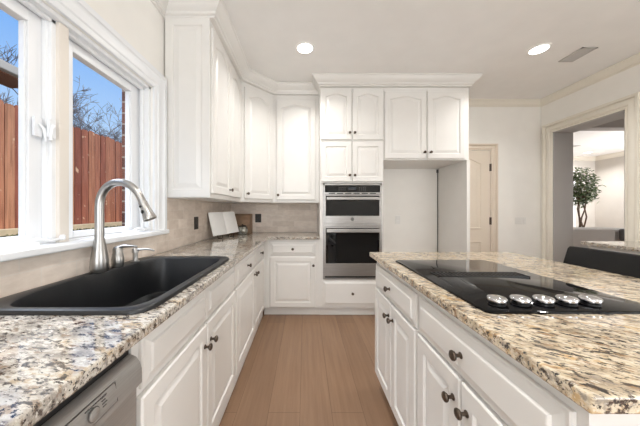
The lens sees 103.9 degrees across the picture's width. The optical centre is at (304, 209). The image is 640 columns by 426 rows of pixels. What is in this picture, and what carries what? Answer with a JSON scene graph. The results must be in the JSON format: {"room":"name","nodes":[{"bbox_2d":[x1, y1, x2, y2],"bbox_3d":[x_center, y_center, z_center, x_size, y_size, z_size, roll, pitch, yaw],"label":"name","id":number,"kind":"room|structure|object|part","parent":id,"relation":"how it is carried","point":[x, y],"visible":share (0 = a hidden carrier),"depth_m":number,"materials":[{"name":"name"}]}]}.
{"room":"kitchen","nodes":[
{"label":"kitchen","id":0,"kind":"room"},
{"bbox_2d":[122,90,124,225],"bbox_3d":[-1.198,-0.144,0.225,0.095,2.720,6.750,0,0,0],"label":"wall","id":1,"kind":"structure","parent":0,"point":[123,91],"depth_m":1.70,"materials":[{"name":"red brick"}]},
{"bbox_2d":[41,0,218,256],"bbox_3d":[-1.090,-0.144,0.225,0.120,2.720,6.750,0,0,0],"label":"wall","id":2,"kind":"structure","parent":0,"point":[138,22],"depth_m":1.56,"materials":[{"name":"paint"}]},
{"bbox_2d":[0,0,150,249],"bbox_3d":[-1.090,-0.345,1.090,0.118,0.969,1.200,0,0,0],"label":"window","id":3,"kind":"structure","parent":2,"relation":"in","point":[48,43],"depth_m":1.07,"materials":[{"name":"white wood"}]},
{"bbox_3d":[-1.121,-0.338,0.794,0.042,0.940,0.499,0,0,0],"label":"sash","id":4,"kind":"part","parent":3,"relation":"part of","materials":[{"name":"white wood"}]},
{"bbox_3d":[-1.052,0.122,0.980,0.041,0.034,0.211,0,0,0],"label":"crank handle","id":5,"kind":"part","parent":3,"relation":"part of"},
{"bbox_3d":[-1.121,-0.338,1.385,0.042,0.940,0.499,0,0,0],"label":"sash","id":6,"kind":"part","parent":3,"relation":"part of","materials":[{"name":"white wood"}]},
{"bbox_3d":[-1.052,0.122,1.571,0.041,0.034,0.211,0,0,0],"label":"crank handle","id":7,"kind":"part","parent":3,"relation":"part of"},
{"bbox_2d":[0,229,168,261],"bbox_3d":[-1.067,0.155,1.087,0.162,0.031,1.475,0,0,0],"label":"trim","id":8,"kind":"structure","parent":2,"relation":"attached to","point":[47,248],"depth_m":1.04,"materials":[{"name":"white wood"}]},
{"bbox_2d":[45,0,166,230],"bbox_3d":[-1.013,-0.402,1.090,0.034,1.085,1.430,0,0,0],"label":"trim","id":9,"kind":"structure","parent":2,"relation":"attached to","point":[78,12],"depth_m":1.58,"materials":[{"name":"white wood"}]},
{"bbox_2d":[0,198,230,297],"bbox_3d":[-1.025,0.105,1.425,0.010,0.390,4.050,0,0,0],"label":"backsplash","id":10,"kind":"structure","parent":2,"relation":"attached to","point":[18,275],"depth_m":1.31,"materials":[{"name":"tile"}]},
{"bbox_2d":[150,0,168,17],"bbox_3d":[-0.986,-1.449,-0.586,0.088,0.109,4.828,0,0,0],"label":"trim","id":11,"kind":"structure","parent":2,"relation":"attached to","point":[160,5],"depth_m":1.75,"materials":[{"name":"paint"}]},
{"bbox_2d":[194,217,197,229],"bbox_3d":[-1.014,0.122,2.337,0.009,0.117,0.083,0,0,0],"label":"outlet","id":12,"kind":"object","parent":2,"relation":"attached to","point":[195,218],"visible":1,"depth_m":2.31,"materials":[{"name":"black plastic"}]},
{"bbox_2d":[165,18,241,201],"bbox_3d":[-0.830,-0.748,2.249,0.378,1.317,0.862,0,0,0],"label":"upper cabinet","id":13,"kind":"object","parent":2,"relation":"attached to","point":[204,88],"visible":0.99,"depth_m":1.82,"materials":[{"name":"paint"}]},
{"bbox_3d":[-0.856,-0.748,1.823,0.325,1.309,0.011,0,0,0],"label":"panel","id":14,"kind":"part","parent":13,"relation":"part of","materials":[{"name":"paint"}]},
{"bbox_3d":[-0.684,-0.732,2.059,0.019,1.215,0.430,0,0,0],"label":"cabinet door","id":15,"kind":"part","parent":13,"relation":"part of","materials":[{"name":"paint"}]},
{"bbox_3d":[-0.684,-0.732,2.474,0.019,1.215,0.384,0,0,0],"label":"cabinet door","id":16,"kind":"part","parent":13,"relation":"part of","materials":[{"name":"paint"}]},
{"bbox_2d":[164,0,318,94],"bbox_3d":[-0.501,-1.449,2.436,0.602,0.109,1.742,0,0,32],"label":"trim","id":17,"kind":"structure","parent":2,"relation":"attached to","point":[216,10],"depth_m":2.13,"materials":[{"name":"paint"}]},
{"bbox_2d":[220,80,274,202],"bbox_3d":[-0.693,-0.748,3.060,0.653,1.317,0.758,0,0,0],"label":"upper cabinet","id":18,"kind":"object","parent":2,"relation":"attached to","point":[258,105],"visible":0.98,"depth_m":2.84,"materials":[{"name":"paint"}]},
{"bbox_3d":[-0.524,-0.732,2.861,0.019,1.215,0.399,0,0,42],"label":"cabinet door","id":19,"kind":"part","parent":18,"relation":"part of","materials":[{"name":"paint"}]},
{"bbox_2d":[219,310,398,425],"bbox_3d":[4.850,1.266,2.425,12.300,0.100,11.150,0,0,0],"label":"floor","id":20,"kind":"structure","parent":0,"point":[297,369],"depth_m":1.82,"materials":[{"name":"brown wood"}]},
{"bbox_2d":[33,350,141,425],"bbox_3d":[-0.720,0.774,0.376,0.561,0.883,0.608,0,0,0],"label":"dishwasher","id":21,"kind":"object","parent":20,"relation":"on","point":[109,398],"visible":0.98,"depth_m":0.57,"materials":[{"name":"silver plastic"}]},
{"bbox_3d":[-0.468,0.787,0.377,0.022,0.626,0.606,0,0,0],"label":"door panel","id":22,"kind":"part","parent":21,"relation":"part of","materials":[{"name":"metal"}]},
{"bbox_2d":[129,267,234,425],"bbox_3d":[-0.718,0.773,1.168,0.594,0.884,0.968,0,0,0],"label":"base cabinet","id":23,"kind":"object","parent":20,"relation":"on","point":[187,362],"visible":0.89,"depth_m":1.01,"materials":[{"name":"paint"}]},
{"bbox_3d":[-0.465,0.816,0.931,0.019,0.575,0.463,0,0,0],"label":"cabinet door","id":24,"kind":"part","parent":23,"relation":"part of","materials":[{"name":"paint"}]},
{"bbox_3d":[-0.463,0.435,0.938,0.022,0.150,0.451,0,0,0],"label":"false drawer","id":25,"kind":"part","parent":23,"relation":"part of","materials":[{"name":"paint"}]},
{"bbox_3d":[-0.438,0.622,1.135,0.034,0.031,0.031,0,0,0],"label":"knob","id":26,"kind":"part","parent":23,"relation":"part of","materials":[{"name":"brown metal"}]},
{"bbox_3d":[-0.438,0.622,1.207,0.034,0.031,0.031,0,0,0],"label":"knob","id":27,"kind":"part","parent":23,"relation":"part of","materials":[{"name":"brown metal"}]},
{"bbox_3d":[-0.465,0.816,1.406,0.019,0.575,0.468,0,0,0],"label":"cabinet door","id":28,"kind":"part","parent":23,"relation":"part of","materials":[{"name":"paint"}]},
{"bbox_3d":[-0.463,0.435,1.406,0.022,0.150,0.468,0,0,0],"label":"false drawer","id":29,"kind":"part","parent":23,"relation":"part of","materials":[{"name":"paint"}]},
{"bbox_2d":[232,243,263,391],"bbox_3d":[-0.717,0.773,2.256,0.596,0.884,1.207,0,0,0],"label":"base cabinet","id":30,"kind":"object","parent":20,"relation":"on","point":[248,288],"visible":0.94,"depth_m":1.98,"materials":[{"name":"paint"}]},
{"bbox_3d":[-0.463,0.435,1.968,0.022,0.150,0.600,0,0,0],"label":"drawer","id":31,"kind":"part","parent":30,"relation":"part of","materials":[{"name":"paint"}]},
{"bbox_3d":[-0.465,0.816,1.968,0.019,0.575,0.600,0,0,0],"label":"cabinet door","id":32,"kind":"part","parent":30,"relation":"part of","materials":[{"name":"paint"}]},
{"bbox_3d":[-0.465,0.816,2.542,0.019,0.575,0.515,0,0,0],"label":"cabinet door","id":33,"kind":"part","parent":30,"relation":"part of","materials":[{"name":"paint"}]},
{"bbox_3d":[-0.463,0.435,2.542,0.022,0.150,0.515,0,0,0],"label":"drawer","id":34,"kind":"part","parent":30,"relation":"part of","materials":[{"name":"paint"}]},
{"bbox_2d":[263,240,319,313],"bbox_3d":[-0.152,0.773,3.118,0.643,0.884,0.640,0,0,0],"label":"base cabinet","id":35,"kind":"object","parent":20,"relation":"on","point":[291,267],"visible":0.98,"depth_m":2.84,"materials":[{"name":"paint"}]},
{"bbox_2d":[0,232,319,425],"bbox_3d":[-0.425,0.317,1.440,1.188,0.030,3.999,0,0,0],"label":"countertop","id":36,"kind":"structure","parent":35,"relation":"on","point":[45,360],"depth_m":0.58,"materials":[{"name":"stone"}]},
{"bbox_2d":[0,256,228,314],"bbox_3d":[-0.728,0.398,1.138,0.545,0.224,0.848,0,0,0],"label":"sink","id":37,"kind":"object","parent":36,"relation":"in","point":[142,286],"visible":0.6,"depth_m":1.13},
{"bbox_2d":[131,248,154,261],"bbox_3d":[-0.897,0.248,1.385,0.127,0.075,0.042,0,0,0],"label":"soap dispenser","id":38,"kind":"object","parent":37,"relation":"on","point":[135,251],"visible":0.99,"depth_m":1.38,"materials":[{"name":"silver metal"}]},
{"bbox_2d":[89,179,156,272],"bbox_3d":[-0.839,0.070,1.158,0.297,0.430,0.071,0,0,0],"label":"faucet","id":39,"kind":"object","parent":36,"relation":"on","point":[99,259],"visible":1,"depth_m":1.14,"materials":[{"name":"silver metal"}]},
{"bbox_3d":[-0.854,0.001,1.158,0.233,0.290,0.037,0,0,0],"label":"spout","id":40,"kind":"part","parent":39,"relation":"part of","materials":[{"name":"silver metal"}]},
{"bbox_2d":[111,245,137,267],"bbox_3d":[-0.912,0.230,1.262,0.121,0.111,0.055,0,0,0],"label":"tap","id":41,"kind":"object","parent":36,"relation":"on","point":[117,259],"visible":1,"depth_m":1.25,"materials":[{"name":"silver metal"}]},
{"bbox_3d":[-0.900,0.188,1.265,0.097,0.026,0.019,0,0,-4],"label":"lever","id":42,"kind":"part","parent":41,"relation":"part of","materials":[{"name":"silver metal"}]},
{"bbox_2d":[238,224,247,234],"bbox_3d":[-0.775,0.238,3.100,0.128,0.126,0.128,0,0,0],"label":"canister","id":43,"kind":"object","parent":36,"relation":"on","point":[242,228],"visible":0.95,"depth_m":3.05,"materials":[{"name":"metal"}]},
{"bbox_2d":[235,214,252,232],"bbox_3d":[-0.853,0.177,3.331,0.275,0.248,0.208,0,0,0],"label":"cutting board","id":44,"kind":"object","parent":36,"relation":"on","point":[245,219],"visible":0.51,"depth_m":3.26,"materials":[{"name":"brown wood"}]},
{"bbox_3d":[-0.890,0.188,2.743,0.183,0.227,0.235,0,0,0],"label":"cookbook stand","id":45,"kind":"object","parent":36,"relation":"on","visible":0},
{"bbox_2d":[208,211,238,235],"bbox_3d":[-0.892,0.144,2.792,0.092,0.254,0.454,0,0,19],"label":"cookbook","id":46,"kind":"object","parent":45,"relation":"on","point":[221,223],"visible":1,"depth_m":2.74,"materials":[{"name":"paper"}]},
{"bbox_3d":[-0.138,0.441,2.843,0.520,0.150,0.022,0,0,0],"label":"drawer","id":47,"kind":"part","parent":35,"relation":"part of","materials":[{"name":"paint"}]},
{"bbox_3d":[-0.138,0.818,2.845,0.520,0.572,0.019,0,0,0],"label":"cabinet door","id":48,"kind":"part","parent":35,"relation":"part of","materials":[{"name":"paint"}]},
{"bbox_2d":[317,88,382,314],"bbox_3d":[0.532,-0.096,3.117,0.725,2.622,0.642,0,0,0],"label":"tall cabinet","id":49,"kind":"object","parent":20,"relation":"on","point":[350,119],"visible":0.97,"depth_m":2.83,"materials":[{"name":"paint"}]},
{"bbox_3d":[0.354,-0.550,2.841,0.349,0.455,0.019,0,0,0],"label":"cabinet door","id":50,"kind":"part","parent":49,"relation":"part of","materials":[{"name":"paint"}]},
{"bbox_3d":[0.354,-1.085,2.841,0.349,0.578,0.019,0,0,0],"label":"cabinet door","id":51,"kind":"part","parent":49,"relation":"part of","materials":[{"name":"paint"}]},
{"bbox_3d":[0.537,0.943,2.840,0.682,0.295,0.022,0,0,0],"label":"drawer","id":52,"kind":"part","parent":49,"relation":"part of","materials":[{"name":"paint"}]},
{"bbox_2d":[323,183,381,278],"bbox_3d":[0.538,0.241,3.092,0.668,1.088,0.635,0,0,0],"label":"wall oven","id":53,"kind":"object","parent":49,"relation":"in","point":[352,212],"visible":0.96,"depth_m":2.83,"materials":[{"name":"silver metal"}]},
{"bbox_3d":[0.538,0.468,2.838,0.624,0.560,0.029,0,0,0],"label":"oven door","id":54,"kind":"part","parent":53,"relation":"part of","materials":[{"name":"glass"}]},
{"bbox_3d":[0.538,-0.007,2.838,0.624,0.330,0.029,0,0,0],"label":"oven door","id":55,"kind":"part","parent":53,"relation":"part of","materials":[{"name":"metal"}]},
{"bbox_3d":[0.538,-0.240,2.840,0.620,0.076,0.027,0,0,0],"label":"control panel","id":56,"kind":"part","parent":53,"relation":"part of","materials":[{"name":"black glass"}]},
{"bbox_3d":[0.538,0.231,2.800,0.596,0.042,0.051,0,0,0],"label":"handle","id":57,"kind":"part","parent":53,"relation":"part of","materials":[{"name":"metal"}]},
{"bbox_3d":[0.538,-0.130,2.800,0.596,0.036,0.051,0,0,0],"label":"handle","id":58,"kind":"part","parent":53,"relation":"part of","materials":[{"name":"metal"}]},
{"bbox_3d":[0.713,-0.550,2.841,0.349,0.455,0.019,0,0,0],"label":"cabinet door","id":59,"kind":"part","parent":49,"relation":"part of","materials":[{"name":"paint"}]},
{"bbox_3d":[0.713,-1.085,2.841,0.349,0.578,0.019,0,0,0],"label":"cabinet door","id":60,"kind":"part","parent":49,"relation":"part of","materials":[{"name":"paint"}]},
{"bbox_2d":[375,262,419,425],"bbox_3d":[0.792,0.773,1.413,0.696,0.884,0.645,0,0,0],"label":"base cabinet","id":61,"kind":"object","parent":20,"relation":"on","point":[396,301],"visible":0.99,"depth_m":1.30,"materials":[{"name":"paint"}]},
{"bbox_3d":[0.489,0.820,1.562,0.019,0.582,0.319,0,0,0],"label":"cabinet door","id":62,"kind":"part","parent":61,"relation":"part of","materials":[{"name":"paint"}]},
{"bbox_3d":[0.488,0.446,1.410,0.022,0.150,0.624,0,0,0],"label":"drawer","id":63,"kind":"part","parent":61,"relation":"part of","materials":[{"name":"paint"}]},
{"bbox_3d":[0.489,0.820,1.248,0.019,0.582,0.299,0,0,0],"label":"cabinet door","id":64,"kind":"part","parent":61,"relation":"part of","materials":[{"name":"paint"}]},
{"bbox_2d":[369,252,639,413],"bbox_3d":[0.969,0.317,1.099,1.013,0.030,1.392,0,0,0],"label":"countertop","id":65,"kind":"structure","parent":61,"relation":"on","point":[593,360],"depth_m":0.62,"materials":[{"name":"stone"}]},
{"bbox_2d":[395,260,639,313],"bbox_3d":[0.795,0.284,1.099,0.534,0.034,0.750,0,0,0],"label":"cooktop","id":66,"kind":"object","parent":65,"relation":"in","point":[490,287],"visible":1,"depth_m":0.91,"materials":[{"name":"black glass"}]},
{"bbox_2d":[430,272,529,276],"bbox_3d":[0.790,0.292,1.139,0.404,0.004,0.078,0,0,0],"label":"vent","id":67,"kind":"object","parent":66,"relation":"attached to","point":[436,274],"depth_m":1.13,"materials":[{"name":"black metal"}]},
{"bbox_3d":[0.597,0.290,0.778,0.047,0.008,0.047,0,0,0],"label":"burner knob","id":68,"kind":"part","parent":66,"relation":"part of","materials":[{"name":"black plastic"}]},
{"bbox_3d":[0.670,0.290,0.778,0.047,0.008,0.047,0,0,0],"label":"burner knob","id":69,"kind":"part","parent":66,"relation":"part of","materials":[{"name":"black plastic"}]},
{"bbox_3d":[0.743,0.290,0.778,0.047,0.008,0.047,0,0,0],"label":"burner knob","id":70,"kind":"part","parent":66,"relation":"part of","materials":[{"name":"black plastic"}]},
{"bbox_3d":[0.815,0.290,0.778,0.047,0.008,0.047,0,0,0],"label":"burner knob","id":71,"kind":"part","parent":66,"relation":"part of","materials":[{"name":"black plastic"}]},
{"bbox_3d":[0.888,0.290,0.778,0.047,0.008,0.047,0,0,0],"label":"burner knob","id":72,"kind":"part","parent":66,"relation":"part of","materials":[{"name":"black plastic"}]},
{"bbox_2d":[383,88,469,251],"bbox_3d":[1.382,-0.096,3.123,0.972,2.622,0.652,0,0,0],"label":"tall cabinet","id":73,"kind":"object","parent":20,"relation":"on","point":[424,128],"visible":0.92,"depth_m":2.84,"materials":[{"name":"paint"}]},
{"bbox_3d":[1.140,-0.965,2.841,0.470,0.765,0.019,0,0,0],"label":"cabinet door","id":74,"kind":"part","parent":73,"relation":"part of","materials":[{"name":"paint"}]},
{"bbox_3d":[1.603,-0.965,2.841,0.425,0.765,0.019,0,0,0],"label":"cabinet door","id":75,"kind":"part","parent":73,"relation":"part of","materials":[{"name":"paint"}]},
{"bbox_3d":[1.850,0.324,3.134,0.036,1.784,0.608,0,0,0],"label":"panel","id":76,"kind":"part","parent":73,"relation":"part of","materials":[{"name":"paint"}]},
{"bbox_2d":[417,292,639,425],"bbox_3d":[0.792,0.773,0.764,0.696,0.884,0.649,0,0,0],"label":"base cabinet","id":77,"kind":"object","parent":20,"relation":"on","point":[463,379],"visible":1,"depth_m":0.71,"materials":[{"name":"paint"}]},
{"bbox_3d":[0.489,0.820,0.925,0.019,0.582,0.294,0,0,0],"label":"cabinet door","id":78,"kind":"part","parent":77,"relation":"part of","materials":[{"name":"paint"}]},
{"bbox_3d":[0.463,0.606,0.810,0.034,0.031,0.031,0,0,0],"label":"knob","id":79,"kind":"part","parent":77,"relation":"part of","materials":[{"name":"brown metal"}]},
{"bbox_3d":[0.461,0.446,0.765,0.034,0.031,0.031,0,0,0],"label":"knob","id":80,"kind":"part","parent":77,"relation":"part of","materials":[{"name":"brown metal"}]},
{"bbox_3d":[0.463,0.606,0.742,0.034,0.031,0.031,0,0,0],"label":"knob","id":81,"kind":"part","parent":77,"relation":"part of","materials":[{"name":"brown metal"}]},
{"bbox_3d":[0.489,0.820,0.616,0.019,0.582,0.313,0,0,0],"label":"cabinet door","id":82,"kind":"part","parent":77,"relation":"part of","materials":[{"name":"paint"}]},
{"bbox_3d":[0.488,0.446,0.765,0.022,0.150,0.613,0,0,0],"label":"drawer","id":83,"kind":"part","parent":77,"relation":"part of","materials":[{"name":"paint"}]},
{"bbox_2d":[573,167,605,226],"bbox_3d":[5.844,0.146,5.301,0.731,2.140,0.695,0,0,0],"label":"ficus tree","id":84,"kind":"object","parent":20,"relation":"on","point":[582,196],"visible":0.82,"depth_m":5.21,"materials":[{"name":"green plant"}]},
{"bbox_2d":[573,227,623,247],"bbox_3d":[5.150,0.753,4.530,2.100,0.925,0.900,0,0,0],"label":"sofa","id":85,"kind":"object","parent":20,"relation":"on","point":[580,234],"visible":0.06,"depth_m":4.09,"materials":[{"name":"fabric"}]},
{"bbox_2d":[619,229,623,240],"bbox_3d":[5.230,0.401,4.026,0.300,0.190,0.058,0,0,0],"label":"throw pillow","id":86,"kind":"object","parent":85,"relation":"on","point":[621,231],"visible":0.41,"depth_m":4.01,"materials":[{"name":"grey fabric"}]},
{"bbox_2d":[563,246,639,278],"bbox_3d":[1.465,0.724,1.357,0.539,0.986,0.485,0,0,0],"label":"bar stool","id":87,"kind":"object","parent":20,"relation":"on","point":[627,264],"visible":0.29,"depth_m":1.40,"materials":[{"name":"leather"}]},
{"bbox_2d":[588,245,639,254],"bbox_3d":[2.958,0.773,1.310,0.594,0.884,2.180,0,0,0],"label":"base cabinet","id":88,"kind":"object","parent":20,"relation":"on","point":[589,246],"visible":0.11,"depth_m":2.18,"materials":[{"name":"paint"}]},
{"bbox_2d":[581,241,639,251],"bbox_3d":[2.958,0.317,1.308,0.596,0.030,2.215,0,0,0],"label":"countertop","id":89,"kind":"structure","parent":88,"relation":"on","point":[624,245],"depth_m":2.25,"materials":[{"name":"stone"}]},
{"bbox_2d":[223,0,639,155],"bbox_3d":[4.850,-1.579,2.425,12.300,0.150,11.150,0,0,0],"label":"ceiling","id":90,"kind":"structure","parent":0,"point":[492,38],"depth_m":2.21,"materials":[{"name":"paint"}]},
{"bbox_2d":[296,42,313,53],"bbox_3d":[0.000,-1.500,2.320,0.176,0.008,0.176,0,0,0],"label":"recessed light","id":91,"kind":"object","parent":90,"relation":"in","point":[302,47],"visible":1,"depth_m":2.31,"materials":[{"name":"paint"}]},
{"bbox_2d":[297,44,312,52],"bbox_3d":[0.000,-1.500,2.320,0.141,0.001,0.141,0,0,0],"label":"diffuser","id":92,"kind":"object","parent":91,"relation":"attached to","point":[301,48],"depth_m":2.32,"materials":[{"name":"white plastic"}]},
{"bbox_2d":[526,43,551,54],"bbox_3d":[2.187,-1.500,2.337,0.176,0.008,0.176,0,0,0],"label":"recessed light","id":93,"kind":"object","parent":90,"relation":"in","point":[540,48],"visible":1,"depth_m":2.33,"materials":[{"name":"paint"}]},
{"bbox_2d":[529,45,548,53],"bbox_3d":[2.187,-1.500,2.337,0.141,0.001,0.141,0,0,0],"label":"diffuser","id":94,"kind":"object","parent":93,"relation":"attached to","point":[537,49],"depth_m":2.34,"materials":[{"name":"white plastic"}]},
{"bbox_2d":[558,47,597,61],"bbox_3d":[2.634,-1.500,2.417,0.143,0.008,0.225,0,0,0],"label":"ceiling vent","id":95,"kind":"object","parent":90,"relation":"in","point":[579,53],"visible":1,"depth_m":2.41,"materials":[{"name":"beige metal"}]},
{"bbox_2d":[383,107,540,257],"bbox_3d":[1.113,-0.144,3.525,4.287,2.720,0.150,0,0,0],"label":"wall","id":96,"kind":"structure","parent":0,"point":[411,194],"depth_m":3.45,"materials":[{"name":"paint"}]},
{"bbox_2d":[255,214,260,221],"bbox_3d":[-0.643,0.112,3.434,0.082,0.117,0.009,0,0,0],"label":"outlet","id":97,"kind":"object","parent":96,"relation":"attached to","point":[257,216],"visible":1,"depth_m":3.43,"materials":[{"name":"black plastic"}]},
{"bbox_2d":[231,203,316,231],"bbox_3d":[-0.425,0.105,3.445,1.189,0.390,0.010,0,0,0],"label":"backsplash","id":98,"kind":"structure","parent":96,"relation":"attached to","point":[275,217],"depth_m":3.44,"materials":[{"name":"tile"}]},
{"bbox_2d":[275,95,318,202],"bbox_3d":[-0.098,-0.748,3.213,0.534,1.317,0.452,0,0,0],"label":"upper cabinet","id":99,"kind":"object","parent":96,"relation":"attached to","point":[296,116],"visible":0.99,"depth_m":3.02,"materials":[{"name":"paint"}]},
{"bbox_2d":[312,73,482,93],"bbox_3d":[1.019,-1.449,3.096,1.874,0.109,0.708,0,0,0],"label":"trim","id":100,"kind":"structure","parent":96,"relation":"attached to","point":[319,80],"depth_m":2.78,"materials":[{"name":"paint"}]},
{"bbox_2d":[395,215,399,223],"bbox_3d":[1.278,0.133,3.445,0.070,0.115,0.008,0,0,0],"label":"outlet","id":101,"kind":"object","parent":96,"relation":"attached to","point":[397,217],"visible":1,"depth_m":3.44,"materials":[{"name":"white plastic"}]},
{"bbox_2d":[469,151,491,251],"bbox_3d":[2.248,0.198,3.436,0.625,2.020,0.026,0,0,0],"label":"door","id":102,"kind":"structure","parent":96,"relation":"in","point":[480,166],"depth_m":3.44,"materials":[{"name":"paint"}]},
{"bbox_3d":[2.243,0.150,3.432,0.365,1.730,0.012,0,0,0],"label":"moulded panel","id":103,"kind":"part","parent":102,"relation":"part of","materials":[{"name":"paint"}]},
{"bbox_2d":[469,144,497,251],"bbox_3d":[2.243,0.153,3.435,0.802,2.124,0.030,0,0,0],"label":"trim","id":104,"kind":"structure","parent":96,"relation":"attached to","point":[493,148],"depth_m":3.43,"materials":[{"name":"paint"}]},
{"bbox_2d":[515,217,525,223],"bbox_3d":[2.970,0.148,3.444,0.150,0.095,0.010,0,0,0],"label":"light switch","id":105,"kind":"object","parent":96,"relation":"attached to","point":[518,220],"visible":1,"depth_m":3.44,"materials":[{"name":"white plastic"}]},
{"bbox_2d":[573,161,594,226],"bbox_3d":[5.770,-0.144,7.175,4.940,2.720,0.150,0,0,0],"label":"wall","id":106,"kind":"structure","parent":0,"point":[590,207],"depth_m":7.10,"materials":[{"name":"beige paint"}]},
{"bbox_2d":[573,180,575,226],"bbox_3d":[7.300,-0.035,7.075,0.700,1.700,0.050,0,0,0],"label":"window","id":107,"kind":"structure","parent":106,"relation":"in","point":[574,208],"depth_m":7.06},
{"bbox_2d":[573,151,623,160],"bbox_3d":[5.857,-1.449,5.862,4.814,0.109,2.524,0,0,0],"label":"trim","id":108,"kind":"structure","parent":106,"relation":"attached to","point":[618,154],"depth_m":7.00,"materials":[{"name":"paint"}]},
{"bbox_2d":[541,64,639,257],"bbox_3d":[3.381,-0.144,0.225,0.249,2.720,6.750,0,0,0],"label":"wall","id":109,"kind":"structure","parent":0,"point":[627,82],"depth_m":2.84,"materials":[{"name":"paint"}]},
{"bbox_2d":[469,52,639,106],"bbox_3d":[2.607,-1.462,0.225,1.299,0.083,6.450,0,0,0],"label":"trim","id":110,"kind":"structure","parent":109,"relation":"attached to","point":[634,60],"depth_m":3.10,"materials":[{"name":"paint"}]},
{"bbox_2d":[553,110,624,262],"bbox_3d":[3.382,0.096,2.910,0.254,2.239,0.748,0,0,0],"label":"trim","id":111,"kind":"structure","parent":109,"relation":"attached to","point":[563,138],"depth_m":3.27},
{"bbox_2d":[542,92,639,260],"bbox_3d":[3.239,0.037,2.910,0.036,2.357,0.984,0,0,0],"label":"trim","id":112,"kind":"structure","parent":109,"relation":"attached to","point":[630,104],"depth_m":2.65,"materials":[{"name":"paint"}]},
{"bbox_2d":[581,118,623,130],"bbox_3d":[7.253,-0.144,3.775,7.494,2.720,0.150,0,0,0],"label":"wall","id":113,"kind":"structure","parent":0,"point":[618,125],"depth_m":3.70,"materials":[{"name":"grey paint"}]},
{"bbox_2d":[595,156,623,227],"bbox_3d":[8.320,-0.144,5.550,0.160,2.720,3.400,0,0,0],"label":"wall","id":114,"kind":"structure","parent":0,"point":[609,212],"depth_m":6.74,"materials":[{"name":"beige paint"}]},
{"label":"outside","id":115,"kind":"structure","parent":0,"visible":0},
{"bbox_3d":[-15.630,0.885,16.000,28.740,1.060,48.000,0,0,0],"label":"ground","id":116,"kind":"structure","parent":115,"visible":0},
{"bbox_2d":[0,59,17,87],"bbox_3d":[-9.230,-2.240,-0.390,6.740,5.190,12.020,0,0,0],"label":"neighbor house","id":117,"kind":"structure","parent":116,"relation":"on","point":[8,72],"depth_m":5.08,"materials":[{"name":"wood"}]},
{"bbox_2d":[0,94,107,135],"bbox_3d":[-7.378,-1.490,6.926,2.423,3.820,2.659,0,0,-5],"label":"bare tree","id":118,"kind":"object","parent":116,"relation":"on","point":[3,100],"visible":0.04,"depth_m":7.76,"materials":[{"name":"plant"}]},
{"bbox_2d":[0,99,121,228],"bbox_3d":[-4.246,-0.612,6.623,0.108,1.905,12.846,0,0,0],"label":"fence","id":119,"kind":"object","parent":116,"relation":"on","point":[97,160],"visible":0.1,"depth_m":4.68,"materials":[{"name":"brown wood"}]},
{"bbox_2d":[0,41,121,141],"bbox_3d":[-7.714,-2.033,8.569,3.874,4.929,5.006,0,0,-23],"label":"bare tree","id":120,"kind":"object","parent":116,"relation":"on","point":[9,50],"visible":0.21,"depth_m":8.51,"materials":[{"name":"grey plant"}]},
{"bbox_2d":[0,222,121,235],"bbox_3d":[-4.100,0.308,6.150,0.120,0.095,11.700,0,0,0],"label":"kerb","id":121,"kind":"object","parent":116,"relation":"on","point":[14,231],"depth_m":4.46,"materials":[{"name":"concrete"}]},
{"bbox_2d":[0,225,121,236],"bbox_3d":[-3.552,0.331,5.049,0.784,0.071,8.944,0,0,0],"label":"ground cover","id":122,"kind":"structure","parent":116,"relation":"on","point":[6,235],"depth_m":4.33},
{"bbox_2d":[81,113,121,142],"bbox_3d":[-14.730,-3.841,20.957,4.826,8.521,5.092,0,0,7],"label":"bare tree","id":123,"kind":"object","parent":116,"relation":"on","point":[100,127],"visible":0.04,"depth_m":19.86,"materials":[{"name":"plant"}]}
]}

